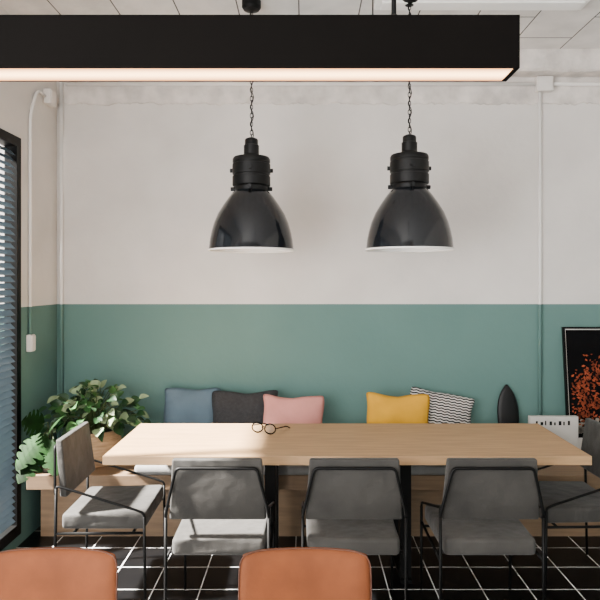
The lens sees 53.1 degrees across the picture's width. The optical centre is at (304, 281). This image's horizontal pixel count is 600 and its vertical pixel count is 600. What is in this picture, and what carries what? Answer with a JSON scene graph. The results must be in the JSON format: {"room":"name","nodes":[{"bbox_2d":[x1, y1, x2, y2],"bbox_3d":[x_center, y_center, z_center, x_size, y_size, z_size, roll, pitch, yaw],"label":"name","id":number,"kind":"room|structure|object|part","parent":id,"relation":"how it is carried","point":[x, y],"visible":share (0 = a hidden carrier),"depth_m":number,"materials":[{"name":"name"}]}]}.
{"room":"common room","nodes":[
{"label":"common room","id":0,"kind":"room"},
{"bbox_2d":[0,5,56,550],"bbox_3d":[-1.852,0.011,0.650,0.150,3.250,7.300,0,0,0],"label":"wall","id":1,"kind":"structure","parent":0,"point":[39,366],"depth_m":3.97,"materials":[{"name":"white paint"}]},
{"bbox_2d":[0,128,20,551],"bbox_3d":[-1.808,0.336,2.920,0.078,2.460,1.640,0,0,0],"label":"window","id":2,"kind":"structure","parent":1,"relation":"in","point":[10,365],"depth_m":3.66,"materials":[{"name":"black metal"}]},
{"bbox_2d":[26,334,35,351],"bbox_3d":[-1.758,0.391,3.850,0.039,0.110,0.060,0,0,0],"label":"switch box","id":3,"kind":"object","parent":1,"relation":"attached to","point":[30,338],"visible":1,"depth_m":3.83,"materials":[{"name":"white plastic"}]},
{"bbox_3d":[-1.740,0.391,3.850,0.005,0.094,0.048,0,0,0],"label":"plate","id":4,"kind":"part","parent":3,"relation":"part of","materials":[{"name":"white plastic"}]},
{"bbox_2d":[29,90,45,333],"bbox_3d":[-1.763,-0.469,3.955,0.019,1.610,0.230,0,0,0],"label":"conduit pipe","id":5,"kind":"object","parent":1,"relation":"attached to","point":[37,92],"visible":1,"depth_m":3.84,"materials":[{"name":"white plastic"}]},
{"bbox_2d":[43,89,56,106],"bbox_3d":[-1.749,-1.264,4.120,0.056,0.100,0.100,0,0,0],"label":"junction box","id":6,"kind":"object","parent":1,"relation":"attached to","point":[50,100],"visible":1,"depth_m":4.08,"materials":[{"name":"white plastic"}]},
{"bbox_3d":[-1.724,-1.264,4.120,0.006,0.080,0.080,0,0,0],"label":"plate","id":7,"kind":"part","parent":6,"relation":"part of","materials":[{"name":"white plastic"}]},
{"bbox_2d":[0,0,599,48],"bbox_3d":[0.612,-1.664,0.750,5.177,0.100,7.500,0,0,0],"label":"ceiling","id":8,"kind":"structure","parent":0,"point":[539,29],"depth_m":3.59,"materials":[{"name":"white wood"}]},
{"bbox_2d":[208,0,293,252],"bbox_3d":[-0.308,-0.896,3.450,0.496,1.436,0.496,0,0,0],"label":"pendant lamp","id":9,"kind":"object","parent":8,"relation":"hanging from","point":[251,220],"visible":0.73,"depth_m":3.33,"materials":[{"name":"black metal"}]},
{"bbox_3d":[-0.308,-0.355,3.450,0.486,0.342,0.486,0,0,0],"label":"lamp shade","id":10,"kind":"part","parent":9,"relation":"part of","materials":[{"name":"black metal"}]},
{"bbox_3d":[-0.308,-1.189,3.450,0.015,0.745,0.015,0,0,45],"label":"chain","id":11,"kind":"part","parent":9,"relation":"part of","materials":[{"name":"black metal"}]},
{"bbox_3d":[-0.304,-1.194,3.450,0.022,0.742,0.022,0,0,0],"label":"cord","id":12,"kind":"part","parent":9,"relation":"part of","materials":[{"name":"black metal"}]},
{"bbox_2d":[0,0,519,81],"bbox_3d":[-0.399,-1.093,1.655,1.943,1.043,0.110,0,0,0],"label":"lamp","id":13,"kind":"object","parent":8,"relation":"hanging from","point":[393,47],"visible":1,"depth_m":1.60,"materials":[{"name":"black metal"}]},
{"bbox_2d":[0,69,511,80],"bbox_3d":[-0.399,-0.575,1.655,1.913,0.005,0.100,0,0,0],"label":"diffuser","id":14,"kind":"object","parent":13,"relation":"attached to","point":[5,74],"depth_m":1.65,"materials":[{"name":"beige plastic"}]},
{"bbox_3d":[0.245,-1.163,1.655,0.013,0.903,0.013,0,0,22],"label":"feed rod","id":15,"kind":"part","parent":13,"relation":"part of","materials":[{"name":"black metal"}]},
{"bbox_2d":[365,0,454,252],"bbox_3d":[0.588,-0.896,3.380,0.496,1.436,0.496,0,0,0],"label":"pendant lamp","id":16,"kind":"object","parent":8,"relation":"hanging from","point":[409,218],"visible":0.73,"depth_m":3.25,"materials":[{"name":"black metal"}]},
{"bbox_3d":[0.588,-1.189,3.380,0.015,0.745,0.015,0,0,45],"label":"chain","id":17,"kind":"part","parent":16,"relation":"part of","materials":[{"name":"black metal"}]},
{"bbox_3d":[0.588,-0.355,3.380,0.486,0.342,0.486,0,0,0],"label":"lamp shade","id":18,"kind":"part","parent":16,"relation":"part of","materials":[{"name":"black metal"}]},
{"bbox_3d":[0.592,-1.194,3.380,0.022,0.742,0.022,0,0,0],"label":"cord","id":19,"kind":"part","parent":16,"relation":"part of","materials":[{"name":"black metal"}]},
{"bbox_2d":[374,0,589,9],"bbox_3d":[1.000,-1.587,3.400,1.200,0.055,0.160,0,0,0],"label":"ceiling lamp","id":20,"kind":"object","parent":8,"relation":"attached to","point":[379,4],"visible":1,"depth_m":3.38,"materials":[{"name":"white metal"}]},
{"bbox_2d":[16,526,599,599],"bbox_3d":[0.612,1.686,0.750,5.177,0.100,7.500,0,0,0],"label":"floor","id":21,"kind":"structure","parent":0,"point":[572,574],"depth_m":3.39,"materials":[{"name":"black tile"}]},
{"bbox_2d":[0,547,117,599],"bbox_3d":[-0.835,1.264,1.791,0.438,0.747,0.494,0,0,0],"label":"dining chair","id":22,"kind":"object","parent":21,"relation":"on","point":[38,573],"visible":1,"depth_m":1.98,"materials":[{"name":"orange leather"}]},
{"bbox_2d":[53,422,165,599],"bbox_3d":[-1.054,1.222,3.280,0.490,0.828,0.486,0,0,-1],"label":"armchair","id":23,"kind":"object","parent":21,"relation":"on","point":[99,507],"visible":0.98,"depth_m":3.13,"materials":[{"name":"grey fabric"}]},
{"bbox_3d":[-1.280,0.958,3.275,0.038,0.238,0.486,0,0,-1],"label":"frame","id":24,"kind":"part","parent":23,"relation":"part of","materials":[{"name":"black metal"}]},
{"bbox_3d":[-1.265,1.341,3.039,0.025,0.590,0.014,0,0,-1],"label":"leg","id":25,"kind":"part","parent":23,"relation":"part of","materials":[{"name":"black metal"}]},
{"bbox_3d":[-1.248,0.952,3.276,0.066,0.288,0.447,0,0,-1],"label":"backrest","id":26,"kind":"part","parent":23,"relation":"part of","materials":[{"name":"grey fabric"}]},
{"bbox_3d":[-1.275,1.341,3.511,0.025,0.590,0.014,0,0,-1],"label":"leg","id":27,"kind":"part","parent":23,"relation":"part of","materials":[{"name":"black metal"}]},
{"bbox_3d":[-1.039,1.121,3.044,0.456,0.179,0.012,0,0,-1],"label":"armrest","id":28,"kind":"part","parent":23,"relation":"part of","materials":[{"name":"black metal"}]},
{"bbox_3d":[-1.044,1.275,3.280,0.447,0.013,0.486,0,0,-1],"label":"seat frame","id":29,"kind":"part","parent":23,"relation":"part of","materials":[{"name":"black metal"}]},
{"bbox_3d":[-1.034,1.222,3.280,0.432,0.088,0.443,0,0,-1],"label":"seat","id":30,"kind":"part","parent":23,"relation":"part of","materials":[{"name":"grey fabric"}]},
{"bbox_3d":[-1.048,1.121,3.516,0.456,0.179,0.012,0,0,-1],"label":"armrest","id":31,"kind":"part","parent":23,"relation":"part of","materials":[{"name":"black metal"}]},
{"bbox_3d":[-0.815,1.413,3.048,0.020,0.445,0.014,0,0,-1],"label":"leg","id":32,"kind":"part","parent":23,"relation":"part of","materials":[{"name":"black metal"}]},
{"bbox_3d":[-0.824,1.413,3.520,0.020,0.445,0.014,0,0,-1],"label":"leg","id":33,"kind":"part","parent":23,"relation":"part of","materials":[{"name":"black metal"}]},
{"bbox_2d":[164,458,274,599],"bbox_3d":[-0.402,1.222,2.961,0.486,0.828,0.490,0,0,0],"label":"armchair","id":34,"kind":"object","parent":21,"relation":"on","point":[222,506],"visible":0.97,"depth_m":2.76,"materials":[{"name":"grey fabric"}]},
{"bbox_3d":[-0.638,1.341,2.745,0.014,0.590,0.025,0,0,0],"label":"leg","id":35,"kind":"part","parent":34,"relation":"part of","materials":[{"name":"black metal"}]},
{"bbox_3d":[-0.638,1.413,3.196,0.014,0.445,0.020,0,0,0],"label":"leg","id":36,"kind":"part","parent":34,"relation":"part of","materials":[{"name":"black metal"}]},
{"bbox_3d":[-0.402,0.958,2.735,0.486,0.238,0.038,0,0,0],"label":"frame","id":37,"kind":"part","parent":34,"relation":"part of","materials":[{"name":"black metal"}]},
{"bbox_3d":[-0.402,0.952,2.767,0.447,0.288,0.066,0,0,0],"label":"backrest","id":38,"kind":"part","parent":34,"relation":"part of","materials":[{"name":"grey fabric"}]},
{"bbox_3d":[-0.402,1.275,2.970,0.486,0.013,0.447,0,0,0],"label":"seat frame","id":39,"kind":"part","parent":34,"relation":"part of","materials":[{"name":"grey fabric"}]},
{"bbox_3d":[-0.402,1.222,2.981,0.443,0.088,0.432,0,0,0],"label":"seat","id":40,"kind":"part","parent":34,"relation":"part of","materials":[{"name":"grey fabric"}]},
{"bbox_3d":[-0.166,1.341,2.745,0.014,0.590,0.025,0,0,0],"label":"leg","id":41,"kind":"part","parent":34,"relation":"part of","materials":[{"name":"black metal"}]},
{"bbox_3d":[-0.166,1.413,3.196,0.014,0.445,0.020,0,0,0],"label":"leg","id":42,"kind":"part","parent":34,"relation":"part of","materials":[{"name":"black metal"}]},
{"bbox_2d":[238,547,371,599],"bbox_3d":[0.000,1.264,1.791,0.438,0.747,0.494,0,0,0],"label":"dining chair","id":43,"kind":"object","parent":21,"relation":"on","point":[286,573],"visible":1,"depth_m":1.98,"materials":[{"name":"orange leather"}]},
{"bbox_2d":[26,465,599,535],"bbox_3d":[0.620,1.411,3.985,4.660,0.450,0.610,0,0,0],"label":"bench","id":44,"kind":"object","parent":21,"relation":"on","point":[292,488],"visible":0.24,"depth_m":3.86,"materials":[{"name":"brown wood"}]},
{"bbox_2d":[15,409,64,483],"bbox_3d":[-1.562,0.989,3.696,0.379,0.396,0.290,0,0,-11],"label":"monstera plant","id":45,"kind":"object","parent":44,"relation":"on","point":[38,450],"visible":0.78,"depth_m":3.63,"materials":[{"name":"green plant"}]},
{"bbox_3d":[-1.582,0.989,3.701,0.128,0.228,0.116,0,0,35],"label":"stem","id":46,"kind":"part","parent":45,"relation":"part of","materials":[{"name":"green plant"}]},
{"bbox_2d":[39,379,150,467],"bbox_3d":[-1.370,0.910,3.906,0.702,0.552,0.536,0,0,10],"label":"potted plant","id":47,"kind":"object","parent":44,"relation":"on","point":[106,428],"visible":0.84,"depth_m":3.87,"materials":[{"name":"green plant"}]},
{"bbox_3d":[-1.352,0.833,3.933,0.589,0.310,0.404,0,0,0],"label":"stem","id":48,"kind":"part","parent":47,"relation":"part of","materials":[{"name":"green plant"}]},
{"bbox_2d":[91,424,121,467],"bbox_3d":[-1.375,1.072,3.930,0.340,0.228,0.340,0,0,0],"label":"plant pot","id":49,"kind":"object","parent":47,"relation":"attached to","point":[111,438],"depth_m":3.81,"materials":[{"name":"brown wood"}]},
{"bbox_2d":[134,465,445,474],"bbox_3d":[0.075,1.153,3.967,2.250,0.065,0.605,0,0,0],"label":"seat pad","id":50,"kind":"object","parent":44,"relation":"on","point":[143,469],"visible":0.16,"depth_m":3.67,"materials":[{"name":"fabric"}]},
{"bbox_2d":[164,388,220,422],"bbox_3d":[-0.787,0.920,4.183,0.401,0.365,0.139,0,0,-6],"label":"cushion","id":51,"kind":"object","parent":50,"relation":"on","point":[182,405],"visible":0.61,"depth_m":4.14,"materials":[{"name":"blue fabric"}]},
{"bbox_2d":[212,390,277,422],"bbox_3d":[-0.416,0.926,4.123,0.464,0.357,0.139,0,0,-7],"label":"cushion","id":52,"kind":"object","parent":50,"relation":"on","point":[227,406],"visible":0.53,"depth_m":4.09,"materials":[{"name":"black fabric"}]},
{"bbox_2d":[263,394,323,422],"bbox_3d":[-0.076,0.928,3.993,0.410,0.354,0.145,0,0,1],"label":"cushion","id":53,"kind":"object","parent":50,"relation":"on","point":[307,409],"visible":0.48,"depth_m":3.98,"materials":[{"name":"pink fabric"}]},
{"bbox_2d":[366,392,429,422],"bbox_3d":[0.624,0.922,4.030,0.440,0.360,0.144,0,0,-5],"label":"cushion","id":54,"kind":"object","parent":50,"relation":"on","point":[381,408],"visible":0.6,"depth_m":4.00,"materials":[{"name":"yellow fabric"}]},
{"bbox_2d":[410,387,474,422],"bbox_3d":[0.933,0.915,4.153,0.499,0.369,0.140,0,0,-6],"label":"cushion","id":55,"kind":"object","parent":50,"relation":"on","point":[443,408],"visible":0.47,"depth_m":4.12,"materials":[{"name":"fabric"}]},
{"bbox_3d":[0.620,1.231,3.985,4.660,0.090,0.610,0,0,0],"label":"seat","id":56,"kind":"part","parent":44,"relation":"part of","materials":[{"name":"brown wood"}]},
{"bbox_2d":[497,384,518,422],"bbox_3d":[1.434,0.958,4.236,0.146,0.458,0.090,0,0,19],"label":"decorative board","id":57,"kind":"object","parent":44,"relation":"on","point":[507,407],"visible":0.59,"depth_m":4.24,"materials":[{"name":"black ceramic"}]},
{"bbox_2d":[528,415,577,447],"bbox_3d":[1.695,1.051,4.099,0.330,0.270,0.042,0,0,0],"label":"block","id":58,"kind":"object","parent":44,"relation":"on","point":[565,427],"visible":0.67,"depth_m":4.08,"materials":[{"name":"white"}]},
{"bbox_2d":[562,327,599,448],"bbox_3d":[2.140,0.752,4.219,0.620,0.867,0.122,0,0,0],"label":"framed poster","id":59,"kind":"object","parent":44,"relation":"on","point":[581,345],"visible":0.74,"depth_m":4.23,"materials":[{"name":"black metal"}]},
{"bbox_2d":[103,423,591,583],"bbox_3d":[0.215,1.261,3.405,2.490,0.750,0.710,0,0,0],"label":"dining table","id":60,"kind":"object","parent":21,"relation":"on","point":[148,443],"visible":0.81,"depth_m":3.27,"materials":[{"name":"brown wood"}]},
{"bbox_2d":[252,422,289,433],"bbox_3d":[-0.202,0.854,3.583,0.175,0.062,0.184,0,0,28],"label":"eyeglasses","id":61,"kind":"object","parent":60,"relation":"on","point":[253,424],"visible":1,"depth_m":3.51,"materials":[{"name":"black metal"}]},
{"bbox_2d":[301,458,407,599],"bbox_3d":[0.226,1.222,2.961,0.486,0.828,0.490,0,0,0],"label":"armchair","id":62,"kind":"object","parent":21,"relation":"on","point":[349,503],"visible":0.95,"depth_m":2.75,"materials":[{"name":"grey fabric"}]},
{"bbox_3d":[-0.010,1.341,2.745,0.014,0.590,0.025,0,0,0],"label":"leg","id":63,"kind":"part","parent":62,"relation":"part of","materials":[{"name":"black metal"}]},
{"bbox_3d":[0.226,1.222,2.981,0.443,0.088,0.432,0,0,0],"label":"seat","id":64,"kind":"part","parent":62,"relation":"part of","materials":[{"name":"grey fabric"}]},
{"bbox_3d":[0.226,1.275,2.970,0.486,0.013,0.447,0,0,0],"label":"seat frame","id":65,"kind":"part","parent":62,"relation":"part of","materials":[{"name":"grey fabric"}]},
{"bbox_3d":[0.226,0.952,2.767,0.447,0.288,0.066,0,0,0],"label":"backrest","id":66,"kind":"part","parent":62,"relation":"part of","materials":[{"name":"grey fabric"}]},
{"bbox_3d":[0.226,0.958,2.735,0.486,0.238,0.038,0,0,0],"label":"frame","id":67,"kind":"part","parent":62,"relation":"part of","materials":[{"name":"black metal"}]},
{"bbox_3d":[0.462,1.413,3.196,0.014,0.445,0.020,0,0,0],"label":"leg","id":68,"kind":"part","parent":62,"relation":"part of","materials":[{"name":"black metal"}]},
{"bbox_3d":[0.462,1.341,2.745,0.014,0.590,0.025,0,0,0],"label":"leg","id":69,"kind":"part","parent":62,"relation":"part of","materials":[{"name":"black metal"}]},
{"bbox_2d":[420,458,545,599],"bbox_3d":[0.856,1.222,2.961,0.486,0.828,0.490,0,0,0],"label":"armchair","id":70,"kind":"object","parent":21,"relation":"on","point":[484,501],"visible":1,"depth_m":2.76,"materials":[{"name":"grey fabric"}]},
{"bbox_3d":[0.620,1.413,3.196,0.014,0.445,0.020,0,0,0],"label":"leg","id":71,"kind":"part","parent":70,"relation":"part of","materials":[{"name":"black metal"}]},
{"bbox_3d":[0.620,1.121,2.971,0.012,0.179,0.456,0,0,0],"label":"armrest","id":72,"kind":"part","parent":70,"relation":"part of","materials":[{"name":"black metal"}]},
{"bbox_3d":[0.620,1.341,2.745,0.014,0.590,0.025,0,0,0],"label":"leg","id":73,"kind":"part","parent":70,"relation":"part of","materials":[{"name":"black metal"}]},
{"bbox_3d":[0.856,1.222,2.981,0.443,0.088,0.432,0,0,0],"label":"seat","id":74,"kind":"part","parent":70,"relation":"part of","materials":[{"name":"grey fabric"}]},
{"bbox_3d":[0.856,1.275,2.970,0.486,0.013,0.447,0,0,0],"label":"seat frame","id":75,"kind":"part","parent":70,"relation":"part of","materials":[{"name":"grey fabric"}]},
{"bbox_3d":[0.856,0.952,2.767,0.447,0.288,0.066,0,0,0],"label":"backrest","id":76,"kind":"part","parent":70,"relation":"part of","materials":[{"name":"grey fabric"}]},
{"bbox_3d":[0.856,0.958,2.735,0.486,0.238,0.038,0,0,0],"label":"frame","id":77,"kind":"part","parent":70,"relation":"part of","materials":[{"name":"black metal"}]},
{"bbox_3d":[1.092,1.413,3.196,0.014,0.445,0.020,0,0,0],"label":"leg","id":78,"kind":"part","parent":70,"relation":"part of","materials":[{"name":"black metal"}]},
{"bbox_3d":[1.092,1.341,2.745,0.014,0.590,0.025,0,0,0],"label":"leg","id":79,"kind":"part","parent":70,"relation":"part of","materials":[{"name":"black metal"}]},
{"bbox_2d":[511,418,599,597],"bbox_3d":[1.479,1.222,3.361,0.490,0.828,0.486,0,0,-2],"label":"armchair","id":80,"kind":"object","parent":21,"relation":"on","point":[563,501],"visible":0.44,"depth_m":3.28,"materials":[{"name":"grey fabric"}]},
{"bbox_3d":[1.461,1.121,3.596,0.456,0.179,0.012,0,0,-2],"label":"armrest","id":81,"kind":"part","parent":80,"relation":"part of","materials":[{"name":"black metal"}]},
{"bbox_3d":[1.252,1.413,3.118,0.020,0.445,0.014,0,0,-2],"label":"leg","id":82,"kind":"part","parent":80,"relation":"part of","materials":[{"name":"black metal"}]},
{"bbox_3d":[1.459,1.222,3.360,0.432,0.088,0.443,0,0,-2],"label":"seat","id":83,"kind":"part","parent":80,"relation":"part of","materials":[{"name":"grey fabric"}]},
{"bbox_3d":[1.476,1.121,3.124,0.456,0.179,0.012,0,0,-2],"label":"armrest","id":84,"kind":"part","parent":80,"relation":"part of","materials":[{"name":"black metal"}]},
{"bbox_3d":[1.470,1.275,3.360,0.447,0.013,0.486,0,0,-2],"label":"seat frame","id":85,"kind":"part","parent":80,"relation":"part of","materials":[{"name":"black metal"}]},
{"bbox_3d":[1.688,1.341,3.603,0.025,0.590,0.014,0,0,-2],"label":"leg","id":86,"kind":"part","parent":80,"relation":"part of","materials":[{"name":"black metal"}]},
{"bbox_3d":[1.673,0.952,3.366,0.066,0.288,0.447,0,0,-2],"label":"backrest","id":87,"kind":"part","parent":80,"relation":"part of","materials":[{"name":"grey fabric"}]},
{"bbox_2d":[57,103,599,438],"bbox_3d":[0.612,0.011,4.375,5.177,3.250,0.150,0,0,0],"label":"wall","id":88,"kind":"structure","parent":0,"point":[148,309],"depth_m":4.30,"materials":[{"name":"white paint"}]},
{"bbox_2d":[60,82,62,436],"bbox_3d":[-1.737,-0.139,4.278,0.023,2.650,0.024,0,0,0],"label":"conduit pipe","id":89,"kind":"object","parent":88,"relation":"attached to","point":[61,83],"visible":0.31,"depth_m":4.27,"materials":[{"name":"white plastic"}]},
{"bbox_2d":[65,82,535,85],"bbox_3d":[-0.031,-1.409,4.270,3.338,0.023,0.024,0,0,0],"label":"conduit pipe","id":90,"kind":"object","parent":88,"relation":"attached to","point":[66,83],"visible":1,"depth_m":4.26,"materials":[{"name":"white plastic"}]},
{"bbox_2d":[57,77,599,105],"bbox_3d":[0.612,-1.362,4.296,4.777,0.204,0.008,0,0,0],"label":"beam","id":91,"kind":"structure","parent":88,"relation":"attached to","point":[72,95],"depth_m":4.29,"materials":[{"name":"paint"}]},
{"bbox_2d":[538,92,541,414],"bbox_3d":[1.673,-0.082,4.274,0.023,2.535,0.024,0,0,0],"label":"conduit pipe","id":92,"kind":"object","parent":88,"relation":"attached to","point":[539,93],"visible":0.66,"depth_m":4.26,"materials":[{"name":"white plastic"}]},
{"bbox_2d":[535,76,552,92],"bbox_3d":[1.698,-1.404,4.260,0.115,0.104,0.064,0,0,0],"label":"junction box","id":93,"kind":"object","parent":88,"relation":"attached to","point":[544,84],"visible":1,"depth_m":4.23,"materials":[{"name":"white plastic"}]},
{"bbox_3d":[1.698,-1.404,4.231,0.095,0.084,0.006,0,0,0],"label":"plate","id":94,"kind":"part","parent":93,"relation":"part of","materials":[{"name":"white plastic"}]},
{"bbox_2d":[511,49,599,76],"bbox_3d":[0.612,-1.533,4.220,4.777,0.162,0.160,0,0,0],"label":"trim","id":95,"kind":"structure","parent":88,"relation":"attached to","point":[533,62],"depth_m":4.15,"materials":[{"name":"paint"}]},
{"bbox_2d":[553,82,599,85],"bbox_3d":[2.369,-1.409,4.270,1.223,0.023,0.024,0,0,0],"label":"conduit pipe","id":96,"kind":"object","parent":88,"relation":"attached to","point":[554,83],"visible":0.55,"depth_m":4.26,"materials":[{"name":"white plastic"}]}
]}

